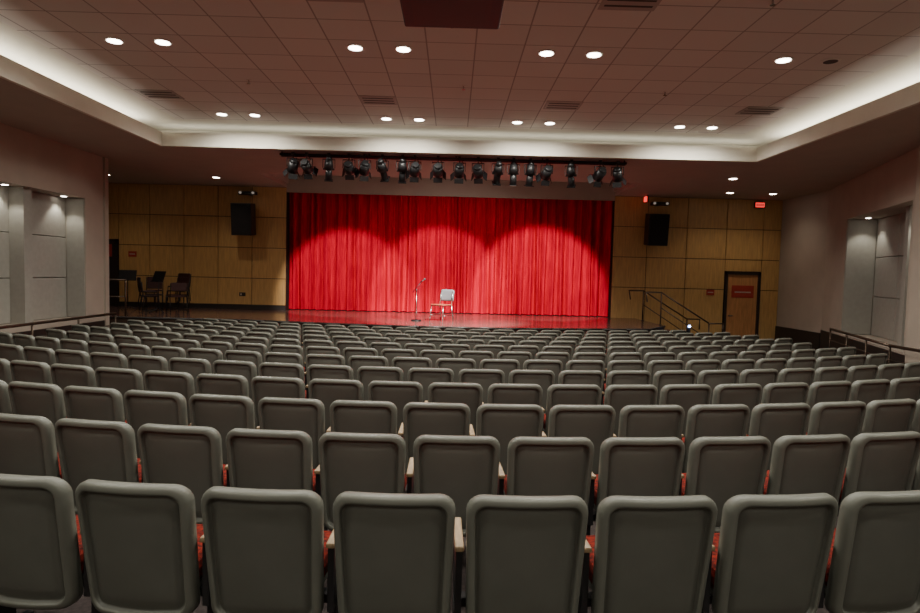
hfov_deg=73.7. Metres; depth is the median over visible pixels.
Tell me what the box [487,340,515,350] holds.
seat
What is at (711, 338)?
seat
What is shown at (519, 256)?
stage curtain
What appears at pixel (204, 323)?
seat
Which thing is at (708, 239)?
wall
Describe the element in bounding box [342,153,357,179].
spotlight
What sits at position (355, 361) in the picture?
seat
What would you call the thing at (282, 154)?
pipe
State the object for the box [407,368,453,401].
seat
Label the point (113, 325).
seat
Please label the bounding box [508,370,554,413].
seat
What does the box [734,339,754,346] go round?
seat
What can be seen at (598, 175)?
spotlight
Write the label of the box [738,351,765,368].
seat
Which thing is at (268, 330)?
seat
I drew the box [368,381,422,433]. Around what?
seat
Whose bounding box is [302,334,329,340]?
seat
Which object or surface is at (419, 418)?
seat
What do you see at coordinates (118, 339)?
seat
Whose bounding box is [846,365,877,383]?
seat
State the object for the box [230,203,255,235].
wall speaker
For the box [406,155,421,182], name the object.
spotlight
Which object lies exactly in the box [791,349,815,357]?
seat
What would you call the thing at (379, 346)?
seat
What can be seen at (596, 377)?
seat
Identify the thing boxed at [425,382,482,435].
seat
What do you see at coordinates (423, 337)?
seat
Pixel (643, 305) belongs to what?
stair handrail
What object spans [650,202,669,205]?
emergency light
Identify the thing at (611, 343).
seat
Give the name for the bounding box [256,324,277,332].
seat
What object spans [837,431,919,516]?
seat
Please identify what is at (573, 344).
seat
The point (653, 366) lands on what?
seat
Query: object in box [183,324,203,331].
seat
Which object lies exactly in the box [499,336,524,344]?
seat
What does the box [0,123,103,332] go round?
wall
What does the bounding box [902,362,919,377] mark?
seat
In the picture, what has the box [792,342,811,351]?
seat
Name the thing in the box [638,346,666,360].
seat
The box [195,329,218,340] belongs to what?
seat
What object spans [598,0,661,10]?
ceiling vent
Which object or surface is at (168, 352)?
seat
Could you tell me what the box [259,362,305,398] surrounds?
seat
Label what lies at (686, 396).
seat
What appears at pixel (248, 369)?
seat
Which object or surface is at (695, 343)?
seat
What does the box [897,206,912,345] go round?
pilaster
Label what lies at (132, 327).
seat
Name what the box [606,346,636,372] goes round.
seat
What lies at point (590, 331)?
seat
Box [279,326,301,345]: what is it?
seat
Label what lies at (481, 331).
seat
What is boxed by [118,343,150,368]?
seat
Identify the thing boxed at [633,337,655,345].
seat
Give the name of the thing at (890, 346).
handrail
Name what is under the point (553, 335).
seat
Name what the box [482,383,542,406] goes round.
seat
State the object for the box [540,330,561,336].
seat
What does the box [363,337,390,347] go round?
seat
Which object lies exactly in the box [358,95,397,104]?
ceiling vent
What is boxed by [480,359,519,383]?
seat
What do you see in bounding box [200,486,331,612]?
seat
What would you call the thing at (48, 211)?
wall panel
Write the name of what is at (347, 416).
seat
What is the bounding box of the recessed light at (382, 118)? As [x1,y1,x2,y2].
[380,117,391,119]
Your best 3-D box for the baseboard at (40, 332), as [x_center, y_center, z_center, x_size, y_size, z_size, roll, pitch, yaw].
[-8.666,1.285,5.536,0.020,0.800,19.501,1,3,-1]
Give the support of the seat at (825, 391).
on the floor
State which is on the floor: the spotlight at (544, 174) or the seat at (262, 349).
the seat at (262, 349)
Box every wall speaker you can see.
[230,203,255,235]
[644,214,669,245]
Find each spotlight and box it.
[283,152,299,179]
[300,152,318,178]
[322,153,334,181]
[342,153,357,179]
[355,154,370,180]
[376,154,389,181]
[396,155,408,183]
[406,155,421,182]
[430,156,445,182]
[450,156,465,183]
[471,157,486,183]
[492,157,503,185]
[507,158,519,185]
[524,158,536,186]
[535,159,552,185]
[565,159,577,187]
[587,160,606,186]
[609,161,626,187]
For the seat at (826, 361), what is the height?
0.876 m
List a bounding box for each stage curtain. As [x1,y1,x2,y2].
[289,193,455,312]
[454,197,612,316]
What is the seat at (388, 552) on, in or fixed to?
on the floor
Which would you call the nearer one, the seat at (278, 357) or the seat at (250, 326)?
the seat at (278, 357)
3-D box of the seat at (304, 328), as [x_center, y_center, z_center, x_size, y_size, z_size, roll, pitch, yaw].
[-3.137,0.859,13.459,0.556,0.876,0.637,2,3,10]
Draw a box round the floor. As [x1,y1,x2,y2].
[16,485,919,612]
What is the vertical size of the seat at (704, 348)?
0.876 m
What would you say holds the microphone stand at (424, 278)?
on the stage platform
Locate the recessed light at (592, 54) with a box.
[585,51,602,57]
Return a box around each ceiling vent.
[134,89,183,98]
[307,0,363,2]
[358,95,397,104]
[543,101,583,109]
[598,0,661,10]
[735,106,784,114]
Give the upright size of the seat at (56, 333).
0.876 m
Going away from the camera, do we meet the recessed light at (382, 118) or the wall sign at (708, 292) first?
the recessed light at (382, 118)
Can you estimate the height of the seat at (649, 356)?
0.876 m
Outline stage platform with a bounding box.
[109,306,663,344]
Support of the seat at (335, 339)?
on the floor
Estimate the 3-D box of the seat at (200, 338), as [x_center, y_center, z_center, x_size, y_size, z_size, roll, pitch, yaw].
[-4.457,0.882,10.684,0.557,0.876,0.637,2,3,16]
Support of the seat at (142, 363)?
on the floor
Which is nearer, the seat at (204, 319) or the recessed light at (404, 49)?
the recessed light at (404, 49)
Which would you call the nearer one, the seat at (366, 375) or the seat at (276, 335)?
the seat at (366, 375)
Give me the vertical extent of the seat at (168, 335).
0.876 m
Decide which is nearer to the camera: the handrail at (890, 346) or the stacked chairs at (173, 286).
the handrail at (890, 346)
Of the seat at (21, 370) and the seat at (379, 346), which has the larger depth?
the seat at (379, 346)
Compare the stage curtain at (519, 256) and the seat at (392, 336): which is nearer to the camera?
the seat at (392, 336)
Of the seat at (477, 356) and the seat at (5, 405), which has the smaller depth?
the seat at (5, 405)
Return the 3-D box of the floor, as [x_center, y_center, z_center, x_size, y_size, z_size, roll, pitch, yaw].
[-0.885,1.361,8.380,24.900,0.714,25.000,1,3,-1]
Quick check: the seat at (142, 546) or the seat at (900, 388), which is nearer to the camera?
the seat at (142, 546)
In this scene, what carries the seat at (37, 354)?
on the floor
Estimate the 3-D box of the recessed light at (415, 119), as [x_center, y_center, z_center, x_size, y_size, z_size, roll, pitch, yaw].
[-0.843,-3.851,12.647,0.250,0.018,0.250,1,3,-1]
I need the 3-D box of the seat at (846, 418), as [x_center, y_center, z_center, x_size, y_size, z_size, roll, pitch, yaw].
[3.048,1.201,5.309,0.556,0.876,0.637,1,3,-15]
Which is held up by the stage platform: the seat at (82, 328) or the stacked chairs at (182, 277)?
the stacked chairs at (182, 277)
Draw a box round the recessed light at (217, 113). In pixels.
[215,112,227,115]
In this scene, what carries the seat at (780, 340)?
on the floor
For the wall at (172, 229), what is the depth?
19.88 m
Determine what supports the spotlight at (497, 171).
hanging from the pipe
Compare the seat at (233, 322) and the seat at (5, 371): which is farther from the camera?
the seat at (233, 322)
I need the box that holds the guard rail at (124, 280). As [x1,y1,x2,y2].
[109,278,126,315]
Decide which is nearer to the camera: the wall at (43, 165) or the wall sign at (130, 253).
the wall at (43, 165)
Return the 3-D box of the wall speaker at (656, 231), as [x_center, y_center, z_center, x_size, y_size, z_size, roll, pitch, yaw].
[6.271,-2.455,19.648,0.640,1.038,0.730,1,3,-1]
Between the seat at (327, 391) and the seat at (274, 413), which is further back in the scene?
the seat at (327, 391)
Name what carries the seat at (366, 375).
on the floor
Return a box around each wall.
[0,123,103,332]
[103,157,109,328]
[109,183,289,309]
[605,196,782,339]
[775,190,828,349]
[821,147,918,354]
[905,145,919,362]
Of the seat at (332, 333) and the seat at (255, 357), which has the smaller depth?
the seat at (255, 357)
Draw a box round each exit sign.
[644,195,648,202]
[754,202,764,207]
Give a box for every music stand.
[118,270,136,309]
[149,271,165,312]
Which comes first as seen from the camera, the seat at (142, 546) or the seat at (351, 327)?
the seat at (142, 546)
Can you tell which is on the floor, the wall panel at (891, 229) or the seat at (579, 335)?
the seat at (579, 335)
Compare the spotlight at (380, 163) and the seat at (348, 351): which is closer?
the seat at (348, 351)
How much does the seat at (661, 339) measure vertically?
0.876 m
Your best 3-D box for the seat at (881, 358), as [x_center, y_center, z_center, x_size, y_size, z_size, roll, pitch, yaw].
[6.243,1.140,9.617,0.557,0.876,0.637,0,4,-28]
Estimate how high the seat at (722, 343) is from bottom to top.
0.876 m
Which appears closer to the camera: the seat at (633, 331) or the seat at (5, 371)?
the seat at (5, 371)
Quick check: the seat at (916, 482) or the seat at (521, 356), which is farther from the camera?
the seat at (521, 356)
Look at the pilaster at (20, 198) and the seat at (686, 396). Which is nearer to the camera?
the seat at (686, 396)
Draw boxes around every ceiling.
[0,0,919,145]
[0,54,919,199]
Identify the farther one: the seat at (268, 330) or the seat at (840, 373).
the seat at (268, 330)
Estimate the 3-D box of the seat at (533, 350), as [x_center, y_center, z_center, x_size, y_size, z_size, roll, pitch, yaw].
[0.977,1.045,10.150,0.556,0.876,0.637,1,3,-5]
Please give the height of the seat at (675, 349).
0.876 m
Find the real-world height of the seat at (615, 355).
0.876 m
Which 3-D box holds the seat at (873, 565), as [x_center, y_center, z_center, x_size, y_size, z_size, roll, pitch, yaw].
[1.878,1.235,2.986,0.556,0.876,0.637,1,3,-10]
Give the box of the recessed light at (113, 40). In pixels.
[104,37,124,43]
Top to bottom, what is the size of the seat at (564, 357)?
0.876 m
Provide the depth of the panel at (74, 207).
14.38 m
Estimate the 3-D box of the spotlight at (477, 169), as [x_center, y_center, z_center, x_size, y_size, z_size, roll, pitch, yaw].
[0.444,-3.070,13.866,0.374,0.573,0.483,1,3,-1]
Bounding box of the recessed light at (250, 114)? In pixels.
[248,113,260,116]
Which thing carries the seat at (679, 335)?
on the floor
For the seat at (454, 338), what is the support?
on the floor
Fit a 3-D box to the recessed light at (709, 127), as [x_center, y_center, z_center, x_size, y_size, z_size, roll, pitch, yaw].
[5.230,-3.707,12.721,0.250,0.018,0.250,1,3,-1]
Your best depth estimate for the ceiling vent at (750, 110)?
11.34 m
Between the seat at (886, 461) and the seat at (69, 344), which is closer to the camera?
the seat at (886, 461)
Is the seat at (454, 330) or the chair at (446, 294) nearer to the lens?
the seat at (454, 330)
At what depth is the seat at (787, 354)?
9.77 m
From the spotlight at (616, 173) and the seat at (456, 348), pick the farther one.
the spotlight at (616, 173)
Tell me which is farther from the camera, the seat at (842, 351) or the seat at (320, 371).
the seat at (842, 351)
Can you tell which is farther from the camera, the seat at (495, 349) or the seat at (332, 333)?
the seat at (332, 333)
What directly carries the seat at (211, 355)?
on the floor
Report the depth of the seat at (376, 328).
14.01 m
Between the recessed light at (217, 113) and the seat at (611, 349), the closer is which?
the seat at (611, 349)
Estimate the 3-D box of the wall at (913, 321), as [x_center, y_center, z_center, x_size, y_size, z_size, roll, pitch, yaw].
[8.762,-0.201,3.790,0.200,4.810,15.800,1,3,-1]
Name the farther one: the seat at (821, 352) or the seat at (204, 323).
the seat at (204, 323)
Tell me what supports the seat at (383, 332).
on the floor
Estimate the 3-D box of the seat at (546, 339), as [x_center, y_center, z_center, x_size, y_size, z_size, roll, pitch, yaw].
[1.510,1.005,12.287,0.556,0.876,0.637,1,3,-7]
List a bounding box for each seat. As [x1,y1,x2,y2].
[0,332,13,344]
[0,343,24,361]
[0,358,12,384]
[0,380,11,413]
[0,413,61,478]
[0,473,83,612]
[8,381,66,451]
[10,360,52,383]
[12,334,35,347]
[23,346,55,366]
[35,336,60,350]
[46,329,66,339]
[50,363,96,415]
[54,418,141,514]
[55,349,90,366]
[60,338,88,353]
[63,386,126,422]
[66,331,88,342]
[71,324,89,333]
[75,479,203,612]
[87,341,118,354]
[89,333,113,342]
[90,326,110,333]
[90,352,127,384]
[95,367,143,419]
[110,322,128,328]
[110,328,132,336]
[114,335,140,345]
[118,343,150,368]
[124,390,188,457]
[127,319,144,324]
[128,355,168,389]
[129,324,149,331]
[133,330,156,339]
[137,423,226,523]
[141,337,169,355]
[144,321,162,326]
[144,370,194,424]
[149,326,170,333]
[151,346,185,370]
[157,331,182,341]
[163,322,182,328]
[169,357,211,393]
[170,339,200,357]
[171,327,194,336]
[175,319,193,324]
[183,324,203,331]
[183,333,209,344]
[187,348,222,373]
[189,394,254,463]
[194,321,212,328]
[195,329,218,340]
[196,373,248,396]
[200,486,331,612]
[201,341,232,359]
[202,318,219,322]
[205,325,226,334]
[210,335,238,349]
[213,322,232,328]
[213,360,256,398]
[220,319,238,325]
[220,330,244,341]
[224,350,261,375]
[225,428,315,491]
[227,326,249,335]
[234,323,254,331]
[234,342,267,362]
[239,320,257,327]
[240,336,268,351]
[246,332,272,346]
[251,328,274,337]
[251,376,304,428]
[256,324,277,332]
[256,397,324,468]
[259,322,278,328]
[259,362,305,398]
[264,352,304,379]
[269,344,304,376]
[271,338,300,345]
[274,333,300,341]
[276,329,301,346]
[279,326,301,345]
[280,323,300,327]
[302,324,322,341]
[302,327,325,331]
[302,330,326,347]
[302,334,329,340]
[303,339,333,366]
[304,346,339,371]
[304,354,344,389]
[305,364,352,398]
[308,378,363,432]
[314,432,406,530]
[324,325,345,332]
[326,400,396,433]
[326,491,455,612]
[327,328,350,335]
[329,331,354,340]
[332,336,359,346]
[336,341,366,355]
[343,347,377,365]
[348,325,368,331]
[348,355,387,379]
[352,329,375,335]
[356,332,382,341]
[357,366,403,400]
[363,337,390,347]
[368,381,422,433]
[370,342,400,355]
[371,326,392,332]
[378,329,401,336]
[381,349,416,366]
[385,333,410,341]
[392,357,431,380]
[393,338,421,348]
[395,327,416,333]
[398,402,470,473]
[404,330,427,337]
[404,343,435,356]
[406,435,499,536]
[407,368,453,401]
[413,334,438,342]
[419,328,441,333]
[420,350,454,367]
[425,339,453,349]
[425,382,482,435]
[430,331,453,338]
[436,358,475,382]
[439,344,470,357]
[442,335,467,343]
[444,328,465,334]
[452,494,587,612]
[456,339,484,350]
[457,332,480,338]
[458,351,493,368]
[458,369,504,403]
[468,329,489,334]
[469,404,543,474]
[470,335,496,344]
[473,345,504,358]
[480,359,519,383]
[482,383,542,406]
[483,332,506,339]
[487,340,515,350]
[493,329,514,335]
[497,351,531,369]
[497,436,593,506]
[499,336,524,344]
[508,345,538,359]
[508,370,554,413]
[509,333,532,339]
[516,330,537,335]
[518,340,546,351]
[523,360,562,383]
[527,336,552,345]
[535,333,557,340]
[535,352,569,370]
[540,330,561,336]
[541,384,600,436]
[542,346,572,359]
[542,405,615,473]
[549,341,576,356]
[554,337,579,346]
[558,370,603,404]
[560,333,582,341]
[563,330,584,336]
[566,360,604,373]
[572,352,606,375]
[575,346,604,352]
[578,495,716,612]
[579,341,605,349]
[581,337,605,342]
[584,333,606,341]
[586,330,606,334]
[586,437,684,534]
[601,370,650,404]
[603,360,645,391]
[604,352,641,382]
[604,384,657,436]
[605,337,631,354]
[606,330,627,348]
[606,333,629,352]
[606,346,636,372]
[607,341,633,348]
[613,405,684,438]
[629,330,647,336]
[631,333,652,340]
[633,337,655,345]
[635,341,660,351]
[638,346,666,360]
[643,352,675,370]
[647,360,683,384]
[649,330,667,334]
[653,333,673,340]
[653,370,695,404]
[657,337,678,345]
[659,384,711,436]
[662,341,686,351]
[668,330,685,334]
[668,346,694,359]
[674,333,693,340]
[677,352,707,369]
[678,436,770,532]
[680,336,700,343]
[681,404,749,472]
[685,360,720,383]
[687,340,710,351]
[694,332,712,339]
[696,345,721,356]
[697,370,738,403]
[702,336,721,342]
[702,493,838,612]
[708,351,737,369]
[711,340,733,349]
[712,383,761,434]
[713,332,730,337]
[721,359,754,383]
[722,335,740,341]
[722,345,747,354]
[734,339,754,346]
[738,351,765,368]
[738,369,777,403]
[741,335,758,340]
[746,403,810,469]
[747,344,770,352]
[755,339,774,345]
[755,358,786,373]
[761,382,808,403]
[763,434,850,501]
[766,350,791,360]
[771,343,791,350]
[774,338,791,343]
[777,368,814,401]
[786,357,815,369]
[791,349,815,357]
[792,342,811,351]
[806,381,851,431]
[806,401,865,466]
[813,366,847,382]
[815,348,836,358]
[815,356,842,369]
[818,490,919,612]
[836,347,855,357]
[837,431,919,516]
[841,355,865,367]
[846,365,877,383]
[849,379,889,405]
[861,399,916,432]
[865,353,887,365]
[876,363,904,380]
[887,377,919,400]
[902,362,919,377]
[911,399,919,432]
[911,456,919,489]
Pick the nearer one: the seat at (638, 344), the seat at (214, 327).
the seat at (638, 344)
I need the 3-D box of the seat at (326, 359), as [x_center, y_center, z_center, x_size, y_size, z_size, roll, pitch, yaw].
[-1.731,1.028,8.085,0.556,0.876,0.637,2,3,6]
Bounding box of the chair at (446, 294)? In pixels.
[429,289,453,321]
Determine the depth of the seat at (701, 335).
14.06 m
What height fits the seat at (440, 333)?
0.876 m
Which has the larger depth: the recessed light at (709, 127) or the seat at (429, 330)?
the seat at (429, 330)
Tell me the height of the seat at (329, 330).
0.876 m
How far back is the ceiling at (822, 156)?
13.51 m
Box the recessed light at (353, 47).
[346,44,363,50]
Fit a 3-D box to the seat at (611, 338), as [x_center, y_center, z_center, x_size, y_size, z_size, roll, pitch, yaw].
[3.132,1.028,12.575,0.557,0.876,0.637,1,3,-13]
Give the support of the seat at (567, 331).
on the floor
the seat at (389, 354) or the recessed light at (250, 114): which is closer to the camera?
the seat at (389, 354)
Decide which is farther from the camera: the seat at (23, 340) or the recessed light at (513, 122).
the recessed light at (513, 122)
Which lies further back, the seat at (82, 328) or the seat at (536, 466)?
the seat at (82, 328)
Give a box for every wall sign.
[128,251,136,256]
[706,290,713,294]
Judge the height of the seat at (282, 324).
0.876 m
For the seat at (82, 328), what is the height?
0.876 m
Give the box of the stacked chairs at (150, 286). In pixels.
[145,277,162,309]
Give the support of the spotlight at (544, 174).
hanging from the pipe
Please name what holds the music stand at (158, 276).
on the stage platform
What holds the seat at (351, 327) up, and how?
on the floor
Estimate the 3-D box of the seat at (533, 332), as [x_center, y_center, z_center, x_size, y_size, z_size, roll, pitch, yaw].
[1.496,0.956,14.364,0.557,0.876,0.637,1,3,-7]
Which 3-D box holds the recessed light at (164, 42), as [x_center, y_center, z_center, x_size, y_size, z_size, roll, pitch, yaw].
[-4.173,-3.709,8.612,0.250,0.018,0.250,1,3,-1]
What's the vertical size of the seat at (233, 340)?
0.876 m
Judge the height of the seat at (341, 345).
0.876 m
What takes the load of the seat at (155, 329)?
on the floor
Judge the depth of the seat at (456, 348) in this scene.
9.79 m
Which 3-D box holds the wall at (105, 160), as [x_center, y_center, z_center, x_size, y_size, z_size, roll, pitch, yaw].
[-11.058,-1.318,15.206,4.600,4.810,0.150,1,3,-1]
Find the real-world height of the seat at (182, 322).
0.876 m
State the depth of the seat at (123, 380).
5.99 m
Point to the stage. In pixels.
(118, 317)
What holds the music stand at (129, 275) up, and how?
on the stage platform
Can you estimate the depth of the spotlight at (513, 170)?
13.77 m
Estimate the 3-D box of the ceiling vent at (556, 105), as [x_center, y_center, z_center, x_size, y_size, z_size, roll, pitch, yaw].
[1.901,-3.712,11.332,0.660,0.016,0.540,1,3,-1]
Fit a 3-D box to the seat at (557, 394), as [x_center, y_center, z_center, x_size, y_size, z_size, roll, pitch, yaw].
[1.019,1.145,5.992,0.556,0.876,0.637,1,3,-6]
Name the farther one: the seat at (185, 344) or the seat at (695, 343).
the seat at (695, 343)
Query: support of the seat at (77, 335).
on the floor
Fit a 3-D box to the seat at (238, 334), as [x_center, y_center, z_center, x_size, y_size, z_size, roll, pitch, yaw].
[-4.200,0.868,11.636,0.556,0.876,0.637,2,3,15]
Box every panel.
[0,185,66,323]
[66,198,84,316]
[400,0,503,28]
[841,219,876,334]
[871,212,905,341]
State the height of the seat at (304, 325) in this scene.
0.876 m
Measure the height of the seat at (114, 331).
0.876 m
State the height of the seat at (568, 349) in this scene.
0.876 m
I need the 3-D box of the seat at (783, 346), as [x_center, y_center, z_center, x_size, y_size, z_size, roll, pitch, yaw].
[5.737,1.092,11.399,0.557,0.876,0.637,0,3,-24]
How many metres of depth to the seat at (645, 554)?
2.60 m
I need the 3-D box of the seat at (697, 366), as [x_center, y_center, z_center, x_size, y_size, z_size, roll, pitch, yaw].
[3.172,1.128,8.444,0.557,0.876,0.637,1,3,-14]
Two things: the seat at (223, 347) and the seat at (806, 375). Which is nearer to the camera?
the seat at (806, 375)
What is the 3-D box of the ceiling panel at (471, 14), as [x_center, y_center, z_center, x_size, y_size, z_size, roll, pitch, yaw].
[-0.079,-3.249,6.224,1.040,0.473,1.190,1,3,-1]
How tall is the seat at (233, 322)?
0.876 m
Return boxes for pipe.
[279,151,626,165]
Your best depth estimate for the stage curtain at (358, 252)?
20.25 m
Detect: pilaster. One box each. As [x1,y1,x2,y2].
[8,187,32,323]
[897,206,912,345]
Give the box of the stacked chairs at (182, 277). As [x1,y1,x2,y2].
[165,273,190,309]
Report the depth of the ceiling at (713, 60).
9.27 m
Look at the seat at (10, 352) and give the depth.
7.75 m
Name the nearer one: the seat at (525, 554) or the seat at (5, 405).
the seat at (525, 554)
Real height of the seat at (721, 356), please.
0.876 m
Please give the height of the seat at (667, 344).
0.876 m
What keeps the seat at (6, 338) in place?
on the floor
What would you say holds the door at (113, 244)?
in the wall at (172, 229)
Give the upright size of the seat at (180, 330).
0.876 m
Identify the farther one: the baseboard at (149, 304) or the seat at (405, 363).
the baseboard at (149, 304)
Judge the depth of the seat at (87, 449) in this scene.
3.73 m
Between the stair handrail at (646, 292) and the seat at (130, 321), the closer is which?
the seat at (130, 321)
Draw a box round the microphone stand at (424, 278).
[411,278,425,320]
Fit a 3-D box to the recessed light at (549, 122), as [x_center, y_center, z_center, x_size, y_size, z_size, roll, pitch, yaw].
[1.856,-3.787,12.680,0.250,0.018,0.250,1,3,-1]
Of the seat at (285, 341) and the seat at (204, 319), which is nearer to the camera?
the seat at (285, 341)
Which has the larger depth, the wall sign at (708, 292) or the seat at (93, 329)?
the wall sign at (708, 292)
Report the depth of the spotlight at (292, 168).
13.72 m
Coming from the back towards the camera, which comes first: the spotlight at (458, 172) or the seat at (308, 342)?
the spotlight at (458, 172)
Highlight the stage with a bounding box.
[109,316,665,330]
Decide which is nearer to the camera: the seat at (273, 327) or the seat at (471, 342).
the seat at (471, 342)
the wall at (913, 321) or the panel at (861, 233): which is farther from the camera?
the panel at (861, 233)
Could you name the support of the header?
attached to the wall at (172, 229)
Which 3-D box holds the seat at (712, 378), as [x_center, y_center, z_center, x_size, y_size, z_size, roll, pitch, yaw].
[2.914,1.150,7.346,0.556,0.876,0.637,1,3,-13]
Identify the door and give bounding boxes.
[109,240,118,305]
[722,272,760,336]
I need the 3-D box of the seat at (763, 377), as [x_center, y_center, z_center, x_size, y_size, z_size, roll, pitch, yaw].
[3.445,1.155,7.483,0.556,0.876,0.637,1,3,-16]
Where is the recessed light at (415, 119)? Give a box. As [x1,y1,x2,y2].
[413,118,424,120]
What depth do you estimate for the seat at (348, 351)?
8.80 m
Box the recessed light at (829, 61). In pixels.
[820,58,840,64]
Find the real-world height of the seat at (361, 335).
0.876 m
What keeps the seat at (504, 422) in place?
on the floor
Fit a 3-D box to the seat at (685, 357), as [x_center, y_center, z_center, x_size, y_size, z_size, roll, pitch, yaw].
[3.446,1.106,9.550,0.556,0.876,0.637,1,3,-15]
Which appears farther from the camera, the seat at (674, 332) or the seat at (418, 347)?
the seat at (674, 332)
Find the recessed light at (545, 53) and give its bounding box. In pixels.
[538,50,554,56]
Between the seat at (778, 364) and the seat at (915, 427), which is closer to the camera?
the seat at (915, 427)
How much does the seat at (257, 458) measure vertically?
0.876 m
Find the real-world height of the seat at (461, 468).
0.876 m
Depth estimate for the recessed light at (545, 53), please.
8.65 m
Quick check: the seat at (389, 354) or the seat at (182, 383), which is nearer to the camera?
the seat at (182, 383)
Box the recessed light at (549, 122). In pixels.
[544,121,555,124]
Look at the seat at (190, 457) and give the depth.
3.66 m
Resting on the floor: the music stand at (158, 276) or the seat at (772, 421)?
the seat at (772, 421)
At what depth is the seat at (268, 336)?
11.19 m
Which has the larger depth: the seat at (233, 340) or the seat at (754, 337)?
the seat at (754, 337)
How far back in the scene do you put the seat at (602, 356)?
8.91 m
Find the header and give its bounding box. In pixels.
[287,175,614,200]
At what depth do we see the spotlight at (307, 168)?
13.74 m
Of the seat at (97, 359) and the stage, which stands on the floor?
the seat at (97, 359)
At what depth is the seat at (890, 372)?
7.94 m
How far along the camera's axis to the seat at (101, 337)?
9.78 m
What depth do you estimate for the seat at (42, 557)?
2.67 m
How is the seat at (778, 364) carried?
on the floor
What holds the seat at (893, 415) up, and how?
on the floor
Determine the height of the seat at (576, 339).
0.876 m
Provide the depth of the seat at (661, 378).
6.93 m
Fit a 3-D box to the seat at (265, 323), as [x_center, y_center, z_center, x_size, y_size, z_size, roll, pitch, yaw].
[-4.500,0.783,14.792,0.556,0.876,0.637,2,3,15]
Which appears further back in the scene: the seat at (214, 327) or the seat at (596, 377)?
the seat at (214, 327)
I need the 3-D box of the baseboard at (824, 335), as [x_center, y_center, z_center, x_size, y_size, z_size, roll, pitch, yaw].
[9.524,1.216,14.798,0.020,0.800,6.300,2,3,17]
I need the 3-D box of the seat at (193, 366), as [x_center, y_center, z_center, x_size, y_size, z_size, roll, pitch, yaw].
[-3.074,1.008,7.257,0.556,0.876,0.637,2,3,12]
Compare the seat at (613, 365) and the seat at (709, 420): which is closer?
the seat at (709, 420)
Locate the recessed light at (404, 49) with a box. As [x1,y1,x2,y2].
[394,45,411,52]
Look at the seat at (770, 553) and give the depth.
2.65 m
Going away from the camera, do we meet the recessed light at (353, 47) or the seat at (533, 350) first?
the recessed light at (353, 47)
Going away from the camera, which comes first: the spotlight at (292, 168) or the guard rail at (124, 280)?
the spotlight at (292, 168)
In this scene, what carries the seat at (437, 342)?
on the floor
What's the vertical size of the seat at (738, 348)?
0.876 m
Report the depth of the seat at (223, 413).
4.70 m
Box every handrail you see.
[0,312,116,336]
[628,290,699,332]
[645,291,723,332]
[829,328,919,363]
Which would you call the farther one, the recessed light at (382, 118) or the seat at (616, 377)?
the recessed light at (382, 118)
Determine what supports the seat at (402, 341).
on the floor
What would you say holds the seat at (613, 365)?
on the floor
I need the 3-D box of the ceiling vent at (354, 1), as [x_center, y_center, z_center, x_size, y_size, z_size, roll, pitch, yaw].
[-1.450,-3.548,6.898,0.660,0.016,0.540,1,3,-1]
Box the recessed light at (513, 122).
[511,120,522,123]
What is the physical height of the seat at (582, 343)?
0.876 m
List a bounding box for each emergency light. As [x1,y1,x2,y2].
[238,191,256,195]
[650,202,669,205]
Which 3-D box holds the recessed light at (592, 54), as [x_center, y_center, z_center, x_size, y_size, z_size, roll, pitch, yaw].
[1.899,-3.564,8.687,0.250,0.018,0.250,1,3,-1]
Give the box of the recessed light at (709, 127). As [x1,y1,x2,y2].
[706,126,718,128]
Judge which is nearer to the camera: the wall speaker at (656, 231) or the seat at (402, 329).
the seat at (402, 329)
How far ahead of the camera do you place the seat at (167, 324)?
12.95 m
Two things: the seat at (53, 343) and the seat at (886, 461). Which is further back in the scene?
the seat at (53, 343)
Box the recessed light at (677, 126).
[673,125,685,127]
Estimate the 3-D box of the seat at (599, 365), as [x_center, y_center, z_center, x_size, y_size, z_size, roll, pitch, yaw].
[1.555,1.106,8.133,0.556,0.876,0.637,1,3,-8]
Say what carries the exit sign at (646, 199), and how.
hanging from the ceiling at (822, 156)
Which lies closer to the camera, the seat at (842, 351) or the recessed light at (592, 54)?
the recessed light at (592, 54)
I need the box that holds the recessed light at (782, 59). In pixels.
[774,57,792,62]
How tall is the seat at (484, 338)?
0.876 m
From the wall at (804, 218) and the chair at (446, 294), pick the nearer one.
the chair at (446, 294)
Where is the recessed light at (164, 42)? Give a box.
[153,38,172,45]
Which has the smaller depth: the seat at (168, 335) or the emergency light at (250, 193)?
the seat at (168, 335)
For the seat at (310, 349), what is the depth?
8.84 m
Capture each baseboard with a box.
[11,320,104,336]
[109,302,285,309]
[819,330,904,363]
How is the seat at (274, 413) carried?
on the floor
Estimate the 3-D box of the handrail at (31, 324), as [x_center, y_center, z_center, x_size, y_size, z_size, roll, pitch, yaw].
[-8.334,0.816,11.223,0.060,0.936,7.540,1,3,-1]
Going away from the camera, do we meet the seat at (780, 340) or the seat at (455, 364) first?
the seat at (455, 364)
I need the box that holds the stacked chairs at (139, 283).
[137,277,159,311]
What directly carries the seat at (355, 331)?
on the floor
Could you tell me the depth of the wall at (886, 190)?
15.02 m
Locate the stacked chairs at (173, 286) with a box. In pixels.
[166,283,187,311]
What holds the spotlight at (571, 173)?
hanging from the pipe
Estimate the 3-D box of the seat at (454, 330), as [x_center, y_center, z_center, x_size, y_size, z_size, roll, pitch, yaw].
[-0.149,0.922,14.254,0.557,0.876,0.637,1,3,-1]
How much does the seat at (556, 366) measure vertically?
0.876 m
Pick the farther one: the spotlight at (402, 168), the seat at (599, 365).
the spotlight at (402, 168)
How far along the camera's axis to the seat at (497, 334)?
12.95 m
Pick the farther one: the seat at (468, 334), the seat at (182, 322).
the seat at (182, 322)
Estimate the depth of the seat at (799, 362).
8.64 m
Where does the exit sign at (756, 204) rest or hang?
attached to the wall at (708, 239)

